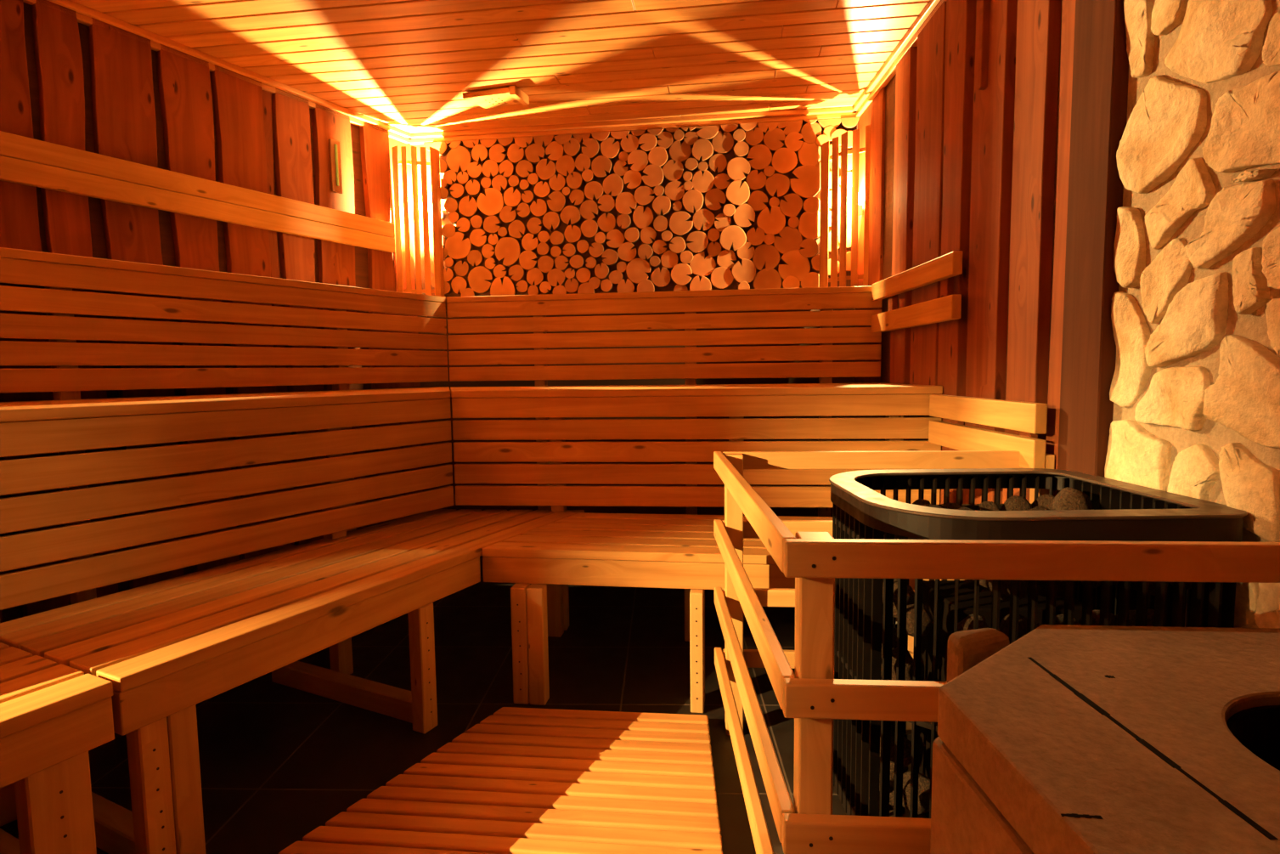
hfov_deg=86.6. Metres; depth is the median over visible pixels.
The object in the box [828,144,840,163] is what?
log slice
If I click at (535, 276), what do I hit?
log slice
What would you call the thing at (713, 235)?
log slice
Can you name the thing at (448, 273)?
log slice
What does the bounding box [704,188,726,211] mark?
log slice
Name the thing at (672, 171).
log slice
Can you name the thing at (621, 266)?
log slice
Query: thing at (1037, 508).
stone
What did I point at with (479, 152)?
log slice
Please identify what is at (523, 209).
log slice
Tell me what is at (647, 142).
log slice
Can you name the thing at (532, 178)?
log slice
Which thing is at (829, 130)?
log slice
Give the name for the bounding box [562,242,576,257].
log slice
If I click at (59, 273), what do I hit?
bench
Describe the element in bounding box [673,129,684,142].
log slice
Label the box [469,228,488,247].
log slice
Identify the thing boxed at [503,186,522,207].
log slice
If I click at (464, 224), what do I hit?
log slice
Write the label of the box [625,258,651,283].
log slice
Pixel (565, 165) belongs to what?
log slice
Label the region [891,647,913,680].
stone
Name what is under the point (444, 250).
log slice
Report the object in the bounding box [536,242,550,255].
log slice
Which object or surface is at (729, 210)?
log slice
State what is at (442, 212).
log slice
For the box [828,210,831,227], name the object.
log slice
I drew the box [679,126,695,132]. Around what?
log slice
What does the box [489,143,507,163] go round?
log slice
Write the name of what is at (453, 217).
log slice
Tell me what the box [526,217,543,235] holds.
log slice
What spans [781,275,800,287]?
log slice
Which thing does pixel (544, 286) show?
log slice
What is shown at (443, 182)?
log slice
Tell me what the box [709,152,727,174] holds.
log slice
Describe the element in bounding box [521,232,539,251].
log slice
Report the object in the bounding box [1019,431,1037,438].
batten
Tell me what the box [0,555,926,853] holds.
floor
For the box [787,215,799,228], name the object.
log slice
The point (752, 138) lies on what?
log slice
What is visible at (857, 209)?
lamp
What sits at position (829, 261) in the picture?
log slice
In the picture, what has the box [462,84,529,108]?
ceiling vent
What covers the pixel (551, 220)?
log slice
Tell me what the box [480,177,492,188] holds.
log slice
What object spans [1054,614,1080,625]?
stone
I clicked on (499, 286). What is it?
log slice
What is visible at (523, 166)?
log slice
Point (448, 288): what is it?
log slice
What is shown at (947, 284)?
batten
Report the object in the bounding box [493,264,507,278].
log slice
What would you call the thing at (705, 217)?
log slice
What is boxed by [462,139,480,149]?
log slice
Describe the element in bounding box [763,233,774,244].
log slice
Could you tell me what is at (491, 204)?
log slice
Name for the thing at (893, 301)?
batten
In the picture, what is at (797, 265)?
log slice
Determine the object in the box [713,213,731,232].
log slice
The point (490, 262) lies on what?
log slice
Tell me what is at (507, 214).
log slice
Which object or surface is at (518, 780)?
duckboard
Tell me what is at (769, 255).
log slice
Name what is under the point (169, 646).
bench
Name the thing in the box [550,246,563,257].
log slice
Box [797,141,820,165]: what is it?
log slice
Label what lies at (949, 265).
board
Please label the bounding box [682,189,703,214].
log slice
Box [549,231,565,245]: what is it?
log slice
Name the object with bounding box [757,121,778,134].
log slice
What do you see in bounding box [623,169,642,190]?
log slice
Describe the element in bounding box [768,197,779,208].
log slice
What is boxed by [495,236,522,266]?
log slice
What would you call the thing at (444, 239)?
log slice
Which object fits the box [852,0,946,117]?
trim
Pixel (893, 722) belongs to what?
stone
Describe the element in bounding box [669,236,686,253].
log slice
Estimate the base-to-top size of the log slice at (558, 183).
0.088 m
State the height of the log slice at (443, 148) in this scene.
0.068 m
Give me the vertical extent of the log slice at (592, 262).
0.060 m
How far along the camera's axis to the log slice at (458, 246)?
3.62 m
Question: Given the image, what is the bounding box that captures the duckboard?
[278,706,723,853]
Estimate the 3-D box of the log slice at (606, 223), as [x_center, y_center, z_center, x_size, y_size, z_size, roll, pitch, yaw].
[-0.171,-1.057,3.519,0.097,0.096,0.030,0,5,8]
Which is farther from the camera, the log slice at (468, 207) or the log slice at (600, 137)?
the log slice at (468, 207)
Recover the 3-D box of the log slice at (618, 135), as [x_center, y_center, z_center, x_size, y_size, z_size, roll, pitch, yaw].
[-0.100,-1.487,3.472,0.103,0.038,0.031,0,5,8]
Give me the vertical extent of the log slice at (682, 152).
0.109 m
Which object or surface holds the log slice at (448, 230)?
attached to the wall at (784, 511)
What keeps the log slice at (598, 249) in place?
attached to the wall at (784, 511)
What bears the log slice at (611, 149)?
attached to the wall at (784, 511)
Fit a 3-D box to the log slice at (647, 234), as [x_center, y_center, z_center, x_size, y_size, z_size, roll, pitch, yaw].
[0.044,-0.984,3.497,0.084,0.087,0.029,0,5,8]
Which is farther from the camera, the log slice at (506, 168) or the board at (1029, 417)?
the log slice at (506, 168)
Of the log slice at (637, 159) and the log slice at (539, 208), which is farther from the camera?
the log slice at (539, 208)
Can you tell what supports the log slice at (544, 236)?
attached to the wall at (784, 511)
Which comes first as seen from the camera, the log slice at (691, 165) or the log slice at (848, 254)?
the log slice at (848, 254)
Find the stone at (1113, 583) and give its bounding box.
[1111,580,1119,585]
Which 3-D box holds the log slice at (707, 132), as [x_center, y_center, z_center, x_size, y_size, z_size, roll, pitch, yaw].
[0.340,-1.474,3.414,0.120,0.064,0.033,0,5,8]
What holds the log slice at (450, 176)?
attached to the wall at (784, 511)
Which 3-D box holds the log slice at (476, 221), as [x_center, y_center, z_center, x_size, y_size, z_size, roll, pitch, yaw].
[-0.862,-1.086,3.606,0.066,0.068,0.034,0,5,8]
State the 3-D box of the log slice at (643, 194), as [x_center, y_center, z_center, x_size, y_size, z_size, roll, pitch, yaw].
[0.024,-1.181,3.481,0.105,0.096,0.033,0,5,8]
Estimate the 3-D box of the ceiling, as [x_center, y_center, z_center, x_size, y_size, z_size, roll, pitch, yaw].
[-1.167,-1.403,1.225,5.100,0.102,5.523,-1,5,0]
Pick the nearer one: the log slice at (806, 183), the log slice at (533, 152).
the log slice at (806, 183)
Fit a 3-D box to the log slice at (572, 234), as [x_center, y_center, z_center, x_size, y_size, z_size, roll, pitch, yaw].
[-0.349,-1.006,3.547,0.089,0.093,0.029,0,5,8]
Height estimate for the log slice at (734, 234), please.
0.127 m
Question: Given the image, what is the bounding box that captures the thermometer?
[328,138,342,193]
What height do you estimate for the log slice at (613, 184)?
0.114 m
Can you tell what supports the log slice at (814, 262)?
attached to the wall at (784, 511)
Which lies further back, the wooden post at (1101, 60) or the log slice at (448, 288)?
the log slice at (448, 288)
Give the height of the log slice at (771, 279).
0.140 m
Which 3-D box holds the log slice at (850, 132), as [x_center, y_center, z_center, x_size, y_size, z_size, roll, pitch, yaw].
[1.023,-1.405,3.329,0.079,0.080,0.033,0,5,8]
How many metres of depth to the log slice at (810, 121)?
3.33 m
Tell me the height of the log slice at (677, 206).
0.051 m
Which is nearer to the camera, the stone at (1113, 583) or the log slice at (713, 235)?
the stone at (1113, 583)
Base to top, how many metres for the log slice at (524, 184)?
0.052 m
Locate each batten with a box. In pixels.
[888,294,897,310]
[941,276,954,297]
[950,419,964,424]
[977,0,990,90]
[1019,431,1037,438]
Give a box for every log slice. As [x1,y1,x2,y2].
[423,142,432,151]
[430,263,444,273]
[430,276,434,287]
[432,140,449,157]
[439,158,449,174]
[439,178,449,188]
[440,186,451,200]
[441,209,445,221]
[441,223,457,237]
[442,236,446,247]
[442,247,449,259]
[443,169,457,185]
[443,267,456,281]
[444,197,459,213]
[444,257,456,267]
[444,281,452,294]
[445,140,462,148]
[445,145,473,173]
[445,231,473,259]
[448,211,461,224]
[450,183,466,199]
[451,276,468,293]
[454,259,470,276]
[456,171,470,185]
[456,217,472,232]
[458,195,479,217]
[461,287,476,296]
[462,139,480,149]
[465,179,482,196]
[467,161,483,179]
[467,249,484,266]
[468,265,494,293]
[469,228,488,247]
[470,214,484,228]
[471,144,489,163]
[476,187,505,216]
[479,138,498,149]
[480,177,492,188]
[481,159,500,179]
[481,243,495,258]
[483,214,501,233]
[484,257,497,270]
[487,233,500,245]
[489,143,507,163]
[490,276,517,295]
[491,174,509,192]
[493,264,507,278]
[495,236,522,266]
[497,137,514,147]
[497,226,508,236]
[498,159,515,178]
[499,205,518,224]
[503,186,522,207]
[507,143,525,163]
[507,174,520,187]
[507,219,526,239]
[508,265,525,281]
[514,136,534,149]
[515,159,535,179]
[516,202,531,218]
[516,280,529,293]
[518,249,538,270]
[519,179,530,191]
[521,190,535,204]
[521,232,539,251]
[524,143,546,163]
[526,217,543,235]
[526,267,545,286]
[527,173,540,186]
[527,285,540,294]
[530,198,548,217]
[533,135,554,146]
[533,180,551,198]
[535,158,557,181]
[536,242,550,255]
[537,231,550,242]
[537,255,555,273]
[539,281,552,293]
[542,211,561,231]
[545,140,564,162]
[546,191,566,213]
[546,268,566,287]
[549,173,566,191]
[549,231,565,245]
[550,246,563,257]
[552,284,567,293]
[553,134,573,146]
[554,255,569,270]
[555,154,575,177]
[560,205,581,225]
[562,186,571,197]
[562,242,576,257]
[563,137,580,157]
[563,224,581,243]
[563,268,575,279]
[564,277,580,293]
[565,171,583,190]
[569,189,585,206]
[569,254,584,269]
[573,133,592,144]
[575,153,592,173]
[575,267,592,282]
[576,239,590,253]
[577,281,595,293]
[579,199,598,219]
[580,138,600,159]
[580,219,598,238]
[581,169,594,183]
[584,180,604,201]
[585,256,597,269]
[588,242,604,258]
[588,276,601,289]
[591,131,610,142]
[591,155,612,179]
[594,231,606,244]
[594,263,609,279]
[597,194,615,213]
[597,212,616,232]
[600,137,620,159]
[600,279,613,292]
[601,248,619,265]
[602,173,624,197]
[606,229,625,248]
[608,270,623,284]
[609,130,630,140]
[613,159,628,177]
[614,191,637,215]
[616,214,631,230]
[616,261,626,273]
[617,242,637,262]
[617,278,635,292]
[618,151,628,163]
[620,134,639,154]
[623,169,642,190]
[624,227,639,242]
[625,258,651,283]
[627,149,648,172]
[630,129,647,137]
[632,205,654,229]
[634,186,654,206]
[637,243,653,259]
[637,279,654,292]
[638,133,657,152]
[640,226,656,244]
[641,163,664,188]
[647,128,665,137]
[648,146,668,168]
[649,255,660,267]
[650,266,671,287]
[652,195,671,215]
[652,239,667,254]
[653,185,664,197]
[653,215,668,232]
[656,131,673,150]
[660,250,678,269]
[661,230,672,242]
[662,158,683,181]
[664,127,679,134]
[664,180,685,202]
[669,140,691,163]
[669,211,693,236]
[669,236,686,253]
[671,263,692,285]
[672,200,682,211]
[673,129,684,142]
[673,284,687,291]
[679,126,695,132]
[680,250,693,264]
[682,170,692,181]
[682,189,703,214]
[683,131,698,146]
[683,180,693,191]
[685,157,698,171]
[686,231,708,253]
[689,251,716,276]
[689,275,711,290]
[692,138,713,162]
[692,169,714,193]
[692,208,715,231]
[695,124,719,140]
[698,161,707,172]
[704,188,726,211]
[707,228,720,242]
[707,241,721,257]
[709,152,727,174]
[710,266,733,289]
[711,130,733,154]
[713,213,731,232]
[714,173,730,191]
[716,249,736,269]
[719,225,746,252]
[720,124,738,134]
[722,203,735,217]
[726,180,749,207]
[727,157,750,181]
[731,259,755,283]
[733,129,745,142]
[733,140,749,157]
[733,202,755,228]
[736,242,755,259]
[738,281,749,289]
[739,122,757,132]
[744,127,763,147]
[745,169,766,191]
[745,226,764,246]
[746,144,772,171]
[746,190,767,212]
[752,243,780,270]
[752,268,781,288]
[756,205,785,235]
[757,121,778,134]
[763,128,785,152]
[763,165,774,178]
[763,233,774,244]
[765,173,789,197]
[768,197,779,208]
[771,147,797,174]
[773,225,802,254]
[777,120,802,136]
[778,193,802,218]
[778,249,810,281]
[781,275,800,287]
[783,131,803,152]
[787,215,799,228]
[789,163,820,199]
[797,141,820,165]
[797,210,820,239]
[798,237,817,258]
[800,122,821,143]
[800,271,819,287]
[802,118,817,124]
[802,196,820,214]
[810,253,819,271]
[815,134,828,146]
[815,162,820,170]
[817,118,840,129]
[823,125,836,142]
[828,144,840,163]
[828,171,839,189]
[828,190,840,209]
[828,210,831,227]
[828,232,840,253]
[828,259,839,276]
[830,129,848,146]
[837,228,851,248]
[838,153,852,171]
[838,171,851,189]
[840,117,859,129]
[845,251,851,271]
[846,130,852,149]
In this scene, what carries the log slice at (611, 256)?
attached to the wall at (784, 511)
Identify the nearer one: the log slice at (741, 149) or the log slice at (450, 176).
the log slice at (741, 149)
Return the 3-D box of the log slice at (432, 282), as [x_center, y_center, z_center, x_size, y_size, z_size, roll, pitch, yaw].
[-1.095,-0.782,3.665,0.060,0.066,0.029,0,5,8]
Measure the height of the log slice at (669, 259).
0.090 m
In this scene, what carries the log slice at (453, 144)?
attached to the wall at (784, 511)
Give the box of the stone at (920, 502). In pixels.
[912,499,930,505]
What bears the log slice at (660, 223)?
attached to the wall at (784, 511)
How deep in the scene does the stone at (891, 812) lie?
1.31 m
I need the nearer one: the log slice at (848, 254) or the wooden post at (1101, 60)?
the wooden post at (1101, 60)
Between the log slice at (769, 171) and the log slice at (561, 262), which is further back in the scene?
the log slice at (561, 262)
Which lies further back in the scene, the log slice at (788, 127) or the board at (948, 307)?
the log slice at (788, 127)
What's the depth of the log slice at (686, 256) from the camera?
3.46 m
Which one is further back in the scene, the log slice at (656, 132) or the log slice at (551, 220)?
the log slice at (551, 220)
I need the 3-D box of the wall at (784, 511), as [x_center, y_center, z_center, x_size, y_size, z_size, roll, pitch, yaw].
[-0.062,-0.474,3.599,2.538,2.270,0.060,0,5,8]
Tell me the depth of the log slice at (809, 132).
3.34 m
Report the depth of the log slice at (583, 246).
3.53 m
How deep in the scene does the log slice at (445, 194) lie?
3.60 m
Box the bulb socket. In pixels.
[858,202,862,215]
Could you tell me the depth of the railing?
0.87 m
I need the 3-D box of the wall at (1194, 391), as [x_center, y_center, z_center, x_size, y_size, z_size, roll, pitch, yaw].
[1.028,-0.267,0.954,0.116,2.270,4.983,-1,5,2]
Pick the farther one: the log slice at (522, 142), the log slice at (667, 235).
the log slice at (522, 142)
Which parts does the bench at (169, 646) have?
leg, leg, seat, rail, leg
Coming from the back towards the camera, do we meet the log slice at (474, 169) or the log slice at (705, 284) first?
the log slice at (474, 169)
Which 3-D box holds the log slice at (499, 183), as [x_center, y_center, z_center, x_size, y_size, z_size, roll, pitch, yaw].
[-0.734,-1.278,3.573,0.085,0.084,0.033,0,5,8]
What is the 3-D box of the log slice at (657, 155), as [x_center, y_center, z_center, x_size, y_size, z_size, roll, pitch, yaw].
[0.092,-1.369,3.456,0.100,0.101,0.033,0,5,8]
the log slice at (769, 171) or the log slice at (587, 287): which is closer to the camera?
the log slice at (769, 171)
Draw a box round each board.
[871,250,962,300]
[871,293,961,332]
[928,420,1046,468]
[929,394,1047,434]
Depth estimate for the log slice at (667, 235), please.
3.47 m
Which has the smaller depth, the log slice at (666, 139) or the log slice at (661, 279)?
the log slice at (666, 139)
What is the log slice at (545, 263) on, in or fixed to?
attached to the wall at (784, 511)
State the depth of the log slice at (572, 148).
3.49 m
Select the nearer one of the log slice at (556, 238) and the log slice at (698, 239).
the log slice at (698, 239)
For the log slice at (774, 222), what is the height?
0.146 m
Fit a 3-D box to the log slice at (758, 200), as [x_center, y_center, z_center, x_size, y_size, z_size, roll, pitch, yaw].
[0.589,-1.132,3.410,0.105,0.100,0.034,0,5,8]
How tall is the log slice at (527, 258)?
0.101 m
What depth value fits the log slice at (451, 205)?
3.60 m
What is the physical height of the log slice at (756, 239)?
0.091 m
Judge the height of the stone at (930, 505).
0.072 m
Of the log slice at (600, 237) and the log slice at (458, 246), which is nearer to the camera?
the log slice at (600, 237)
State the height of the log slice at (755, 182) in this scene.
0.100 m
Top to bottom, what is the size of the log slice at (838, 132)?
0.077 m
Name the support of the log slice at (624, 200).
attached to the wall at (784, 511)
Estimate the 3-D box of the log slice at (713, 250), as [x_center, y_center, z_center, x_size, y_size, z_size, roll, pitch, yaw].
[0.379,-0.903,3.458,0.071,0.076,0.032,0,5,8]
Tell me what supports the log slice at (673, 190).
attached to the wall at (784, 511)
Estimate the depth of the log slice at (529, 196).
3.54 m
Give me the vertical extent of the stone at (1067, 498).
0.091 m
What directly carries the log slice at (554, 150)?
attached to the wall at (784, 511)
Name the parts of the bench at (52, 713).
leg, seat, rail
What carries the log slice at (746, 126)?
attached to the wall at (784, 511)
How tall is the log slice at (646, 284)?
0.094 m
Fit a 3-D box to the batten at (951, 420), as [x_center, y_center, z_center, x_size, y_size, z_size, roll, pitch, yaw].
[1.015,-0.019,2.175,0.024,0.153,0.051,-1,5,0]
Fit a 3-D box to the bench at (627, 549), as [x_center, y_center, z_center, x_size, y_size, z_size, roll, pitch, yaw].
[0.312,0.556,2.144,1.501,0.450,0.550,0,5,7]
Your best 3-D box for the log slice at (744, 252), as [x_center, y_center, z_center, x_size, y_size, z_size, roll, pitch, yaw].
[0.535,-0.887,3.436,0.090,0.090,0.037,0,5,8]
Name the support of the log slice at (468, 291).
attached to the wall at (784, 511)
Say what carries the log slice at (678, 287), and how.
attached to the wall at (784, 511)
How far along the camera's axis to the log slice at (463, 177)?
3.58 m
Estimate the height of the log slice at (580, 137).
0.047 m
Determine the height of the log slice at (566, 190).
0.043 m
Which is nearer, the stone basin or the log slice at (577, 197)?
the stone basin
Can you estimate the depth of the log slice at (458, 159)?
3.58 m
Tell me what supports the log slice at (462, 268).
attached to the wall at (784, 511)
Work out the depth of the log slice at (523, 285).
3.59 m
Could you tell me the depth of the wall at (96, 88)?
2.60 m
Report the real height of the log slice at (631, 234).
0.075 m
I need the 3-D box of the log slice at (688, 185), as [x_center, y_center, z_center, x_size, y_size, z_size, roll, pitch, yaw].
[0.247,-1.220,3.449,0.048,0.048,0.031,0,5,8]
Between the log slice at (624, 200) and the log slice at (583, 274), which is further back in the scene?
the log slice at (583, 274)
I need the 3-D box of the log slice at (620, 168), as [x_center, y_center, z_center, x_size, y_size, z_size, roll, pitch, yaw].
[-0.097,-1.324,3.487,0.076,0.082,0.029,0,5,8]
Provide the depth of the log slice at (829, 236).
3.37 m
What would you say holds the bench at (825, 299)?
on the floor
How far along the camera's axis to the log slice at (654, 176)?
3.45 m
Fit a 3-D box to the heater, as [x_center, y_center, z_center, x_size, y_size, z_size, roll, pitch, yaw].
[0.718,0.479,1.394,0.600,0.716,0.538,-1,5,0]
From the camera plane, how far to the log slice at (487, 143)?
3.55 m
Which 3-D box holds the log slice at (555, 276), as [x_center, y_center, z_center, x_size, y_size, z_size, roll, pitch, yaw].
[-0.437,-0.784,3.575,0.097,0.094,0.034,0,5,8]
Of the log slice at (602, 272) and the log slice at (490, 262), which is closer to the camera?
the log slice at (602, 272)
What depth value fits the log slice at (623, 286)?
3.52 m
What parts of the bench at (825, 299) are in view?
leg, seat, leg, leg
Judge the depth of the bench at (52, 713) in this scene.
1.10 m
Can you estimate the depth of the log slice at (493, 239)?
3.59 m
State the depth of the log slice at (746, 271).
3.42 m
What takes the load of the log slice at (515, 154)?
attached to the wall at (784, 511)
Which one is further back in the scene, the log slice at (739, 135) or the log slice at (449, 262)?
the log slice at (449, 262)
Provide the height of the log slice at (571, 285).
0.078 m
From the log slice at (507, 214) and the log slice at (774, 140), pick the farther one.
the log slice at (507, 214)
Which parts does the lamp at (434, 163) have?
cross rail, cross rail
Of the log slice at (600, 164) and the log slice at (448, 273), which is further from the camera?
the log slice at (448, 273)
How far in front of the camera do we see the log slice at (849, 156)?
3.33 m
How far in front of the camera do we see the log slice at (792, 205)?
3.37 m
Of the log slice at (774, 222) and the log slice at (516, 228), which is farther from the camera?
the log slice at (516, 228)
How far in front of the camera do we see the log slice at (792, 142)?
3.35 m
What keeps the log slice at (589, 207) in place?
attached to the wall at (784, 511)
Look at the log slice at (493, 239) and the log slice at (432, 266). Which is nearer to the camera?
the log slice at (493, 239)
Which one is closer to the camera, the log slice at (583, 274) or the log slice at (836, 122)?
the log slice at (836, 122)
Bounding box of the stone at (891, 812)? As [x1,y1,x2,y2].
[889,809,906,817]
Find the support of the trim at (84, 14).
attached to the wall at (96, 88)
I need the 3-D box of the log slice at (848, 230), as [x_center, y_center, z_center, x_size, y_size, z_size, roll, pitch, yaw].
[1.025,-0.932,3.368,0.094,0.093,0.034,0,5,8]
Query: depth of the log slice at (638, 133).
3.45 m
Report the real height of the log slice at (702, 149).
0.107 m
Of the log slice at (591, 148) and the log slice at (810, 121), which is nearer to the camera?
the log slice at (810, 121)
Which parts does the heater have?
heater stone, heater stone, heater stone, heater stone, heater stone, heater stone, heater stone, heater stone, heater stone, heater stone, heater stone, heater stone, heater stone, heater stone, heater stone, heater stone, heater stone, heater stone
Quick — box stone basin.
[930,624,1279,853]
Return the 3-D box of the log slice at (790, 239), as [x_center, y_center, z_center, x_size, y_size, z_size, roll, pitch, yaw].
[0.742,-0.932,3.408,0.140,0.140,0.030,0,5,8]
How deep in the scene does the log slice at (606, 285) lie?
3.53 m
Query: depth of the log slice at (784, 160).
3.36 m
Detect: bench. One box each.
[0,247,448,604]
[0,386,453,826]
[0,508,584,853]
[0,642,114,853]
[445,286,882,517]
[450,382,942,630]
[482,512,975,712]
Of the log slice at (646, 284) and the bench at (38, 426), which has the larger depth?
the log slice at (646, 284)
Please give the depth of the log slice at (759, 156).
3.38 m
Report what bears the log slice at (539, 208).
attached to the wall at (784, 511)
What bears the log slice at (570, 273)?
attached to the wall at (784, 511)
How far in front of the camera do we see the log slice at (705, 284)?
3.46 m
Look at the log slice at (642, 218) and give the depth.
3.48 m
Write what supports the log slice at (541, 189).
attached to the wall at (784, 511)
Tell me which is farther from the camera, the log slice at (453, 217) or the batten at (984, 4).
the log slice at (453, 217)
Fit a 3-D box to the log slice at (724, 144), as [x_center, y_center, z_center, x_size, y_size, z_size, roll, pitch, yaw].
[0.416,-1.426,3.409,0.111,0.112,0.030,0,5,8]
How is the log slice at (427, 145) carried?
attached to the wall at (784, 511)
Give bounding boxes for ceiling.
[70,0,930,133]
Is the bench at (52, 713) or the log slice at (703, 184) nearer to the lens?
the bench at (52, 713)
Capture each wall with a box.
[0,0,422,622]
[410,121,857,517]
[853,0,1279,628]
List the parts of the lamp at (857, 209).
cross rail, cross rail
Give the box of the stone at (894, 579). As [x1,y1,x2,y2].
[882,578,897,603]
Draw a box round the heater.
[828,468,1247,817]
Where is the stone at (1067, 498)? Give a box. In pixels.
[1046,486,1093,510]
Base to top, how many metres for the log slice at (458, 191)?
0.076 m
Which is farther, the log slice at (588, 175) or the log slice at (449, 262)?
the log slice at (449, 262)
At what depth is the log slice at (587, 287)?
3.54 m
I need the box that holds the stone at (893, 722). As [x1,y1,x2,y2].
[879,720,895,736]
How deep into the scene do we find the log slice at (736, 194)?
3.40 m
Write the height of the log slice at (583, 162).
0.089 m
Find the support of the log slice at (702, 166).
attached to the wall at (784, 511)
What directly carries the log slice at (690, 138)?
attached to the wall at (784, 511)
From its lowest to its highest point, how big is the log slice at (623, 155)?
0.054 m
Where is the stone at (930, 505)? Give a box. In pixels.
[923,504,943,507]
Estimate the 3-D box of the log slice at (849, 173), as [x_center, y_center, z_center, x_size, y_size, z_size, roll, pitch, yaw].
[1.020,-1.213,3.347,0.084,0.082,0.030,0,5,8]
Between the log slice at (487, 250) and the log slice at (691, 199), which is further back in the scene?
the log slice at (487, 250)
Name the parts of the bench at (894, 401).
leg, seat, leg, leg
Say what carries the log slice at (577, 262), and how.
attached to the wall at (784, 511)
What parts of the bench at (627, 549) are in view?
leg, leg, seat, leg, leg, rail, leg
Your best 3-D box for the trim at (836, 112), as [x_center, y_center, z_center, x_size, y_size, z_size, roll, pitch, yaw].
[-0.083,-1.528,3.457,2.338,0.045,0.050,0,5,8]
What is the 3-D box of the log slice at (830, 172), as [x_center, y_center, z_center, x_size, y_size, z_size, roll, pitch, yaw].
[0.936,-1.217,3.357,0.085,0.081,0.033,0,5,8]
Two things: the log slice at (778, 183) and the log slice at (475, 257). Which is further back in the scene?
the log slice at (475, 257)
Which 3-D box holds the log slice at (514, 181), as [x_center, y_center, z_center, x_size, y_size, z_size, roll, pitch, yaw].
[-0.658,-1.286,3.563,0.058,0.060,0.033,0,5,8]
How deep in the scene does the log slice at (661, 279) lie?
3.49 m
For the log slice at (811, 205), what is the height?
0.083 m
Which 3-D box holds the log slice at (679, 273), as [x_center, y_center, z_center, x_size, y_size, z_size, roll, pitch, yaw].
[0.214,-0.781,3.489,0.110,0.112,0.034,0,5,8]
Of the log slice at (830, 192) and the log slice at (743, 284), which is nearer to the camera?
the log slice at (830, 192)
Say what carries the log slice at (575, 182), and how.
attached to the wall at (784, 511)
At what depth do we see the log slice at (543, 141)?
3.51 m
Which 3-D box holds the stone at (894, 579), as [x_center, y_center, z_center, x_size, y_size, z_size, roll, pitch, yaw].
[0.515,0.333,1.427,0.071,0.072,0.072,-3,6,-30]
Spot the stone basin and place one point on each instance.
(1056, 738)
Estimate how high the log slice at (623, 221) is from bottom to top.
0.074 m
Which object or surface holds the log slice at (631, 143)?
attached to the wall at (784, 511)
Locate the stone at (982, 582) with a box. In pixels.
[979,579,986,587]
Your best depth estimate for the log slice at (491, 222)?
3.58 m
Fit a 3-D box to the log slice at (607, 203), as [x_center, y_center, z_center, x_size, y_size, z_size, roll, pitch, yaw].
[-0.172,-1.153,3.510,0.093,0.088,0.030,0,5,8]
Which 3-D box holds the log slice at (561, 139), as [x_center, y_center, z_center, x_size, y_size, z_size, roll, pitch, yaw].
[-0.394,-1.480,3.510,0.095,0.050,0.035,0,5,8]
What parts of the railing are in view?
post, rail, rail, rail, rail, rail, post, rail, rail, rail, rail, rail, rail, post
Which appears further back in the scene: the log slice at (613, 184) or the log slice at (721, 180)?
the log slice at (613, 184)
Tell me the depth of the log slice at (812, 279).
3.39 m
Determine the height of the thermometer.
0.240 m
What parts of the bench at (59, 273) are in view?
leg, seat, leg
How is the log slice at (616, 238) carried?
attached to the wall at (784, 511)
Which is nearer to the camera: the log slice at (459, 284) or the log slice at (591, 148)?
the log slice at (591, 148)
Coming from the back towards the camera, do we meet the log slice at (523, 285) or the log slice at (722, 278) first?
the log slice at (523, 285)
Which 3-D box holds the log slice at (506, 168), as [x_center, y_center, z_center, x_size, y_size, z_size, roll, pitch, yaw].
[-0.698,-1.352,3.564,0.081,0.086,0.030,0,5,8]
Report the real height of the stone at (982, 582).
0.067 m
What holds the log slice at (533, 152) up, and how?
attached to the wall at (784, 511)
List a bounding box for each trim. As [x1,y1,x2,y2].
[22,0,411,143]
[406,106,857,145]
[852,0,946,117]
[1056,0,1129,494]
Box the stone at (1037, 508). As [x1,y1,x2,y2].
[1028,506,1050,510]
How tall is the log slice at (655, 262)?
0.054 m
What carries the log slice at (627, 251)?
attached to the wall at (784, 511)
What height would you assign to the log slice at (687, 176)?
0.048 m
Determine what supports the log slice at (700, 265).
attached to the wall at (784, 511)
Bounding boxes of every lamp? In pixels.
[391,145,444,296]
[819,124,870,287]
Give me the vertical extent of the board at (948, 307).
0.075 m
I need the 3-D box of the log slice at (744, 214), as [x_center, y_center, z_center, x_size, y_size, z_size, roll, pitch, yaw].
[0.525,-1.061,3.421,0.108,0.117,0.039,0,5,8]
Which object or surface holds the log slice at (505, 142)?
attached to the wall at (784, 511)
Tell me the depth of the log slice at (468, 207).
3.59 m
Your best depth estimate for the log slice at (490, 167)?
3.56 m
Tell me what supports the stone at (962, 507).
in the heater
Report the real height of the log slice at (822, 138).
0.062 m
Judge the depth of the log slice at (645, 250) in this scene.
3.49 m
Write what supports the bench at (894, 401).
on the floor
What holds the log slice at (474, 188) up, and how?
attached to the wall at (784, 511)
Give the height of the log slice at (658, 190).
0.054 m
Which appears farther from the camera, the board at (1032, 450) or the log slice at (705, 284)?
the log slice at (705, 284)
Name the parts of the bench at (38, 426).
leg, seat, leg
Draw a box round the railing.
[713,450,1279,853]
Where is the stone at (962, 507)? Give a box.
[957,506,973,510]
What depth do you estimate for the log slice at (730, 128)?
3.38 m

